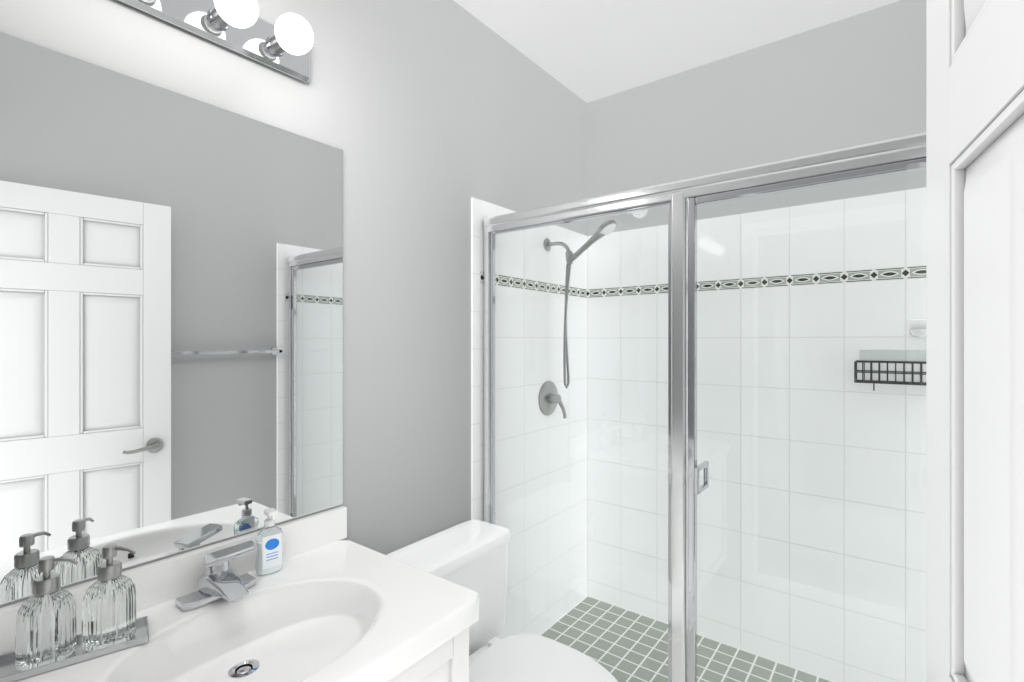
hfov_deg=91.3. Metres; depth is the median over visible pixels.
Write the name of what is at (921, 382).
caddy shelf
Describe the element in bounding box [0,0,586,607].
wall
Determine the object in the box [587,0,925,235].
wall
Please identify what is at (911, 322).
soap dish
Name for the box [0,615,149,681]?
soap tray
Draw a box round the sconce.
[118,0,313,82]
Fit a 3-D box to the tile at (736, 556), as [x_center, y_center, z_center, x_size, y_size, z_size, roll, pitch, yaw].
[1.031,0.414,2.298,1.560,1.988,0.008,0,0,37]
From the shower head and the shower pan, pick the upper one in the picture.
the shower head
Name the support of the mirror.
attached to the wall at (430, 118)
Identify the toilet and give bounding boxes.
[387,520,617,681]
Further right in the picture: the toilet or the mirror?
the toilet
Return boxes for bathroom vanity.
[0,506,478,681]
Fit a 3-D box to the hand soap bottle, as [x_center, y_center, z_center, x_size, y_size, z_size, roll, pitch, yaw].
[-0.624,0.518,1.296,0.054,0.163,0.066,0,0,38]
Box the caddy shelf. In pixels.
[854,350,925,390]
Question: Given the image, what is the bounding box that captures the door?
[926,0,1023,681]
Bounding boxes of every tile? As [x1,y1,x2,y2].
[471,197,586,638]
[587,187,925,681]
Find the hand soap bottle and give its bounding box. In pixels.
[255,507,283,575]
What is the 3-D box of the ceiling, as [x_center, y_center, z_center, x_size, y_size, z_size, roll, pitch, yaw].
[0.232,-1.360,1.256,1.800,0.080,2.875,0,0,37]
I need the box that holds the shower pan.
[539,596,831,681]
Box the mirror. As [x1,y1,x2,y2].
[0,32,342,604]
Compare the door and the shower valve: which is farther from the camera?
the shower valve
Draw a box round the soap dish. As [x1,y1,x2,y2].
[908,319,925,337]
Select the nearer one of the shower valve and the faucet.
the faucet
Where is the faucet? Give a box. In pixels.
[175,540,256,611]
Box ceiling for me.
[454,0,899,102]
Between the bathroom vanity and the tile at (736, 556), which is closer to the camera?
the bathroom vanity
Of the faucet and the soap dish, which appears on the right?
the soap dish
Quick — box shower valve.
[538,381,566,418]
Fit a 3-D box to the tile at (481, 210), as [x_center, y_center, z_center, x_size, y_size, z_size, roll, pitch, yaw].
[0.126,0.420,2.391,0.011,2.000,0.947,0,0,37]
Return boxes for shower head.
[544,219,616,387]
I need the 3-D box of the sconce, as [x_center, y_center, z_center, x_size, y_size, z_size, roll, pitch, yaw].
[-0.727,-0.803,1.153,0.162,0.117,0.645,0,0,37]
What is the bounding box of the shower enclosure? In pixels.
[483,132,925,681]
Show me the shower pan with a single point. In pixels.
(648, 644)
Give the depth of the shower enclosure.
1.56 m
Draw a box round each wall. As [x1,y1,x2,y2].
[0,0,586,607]
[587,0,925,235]

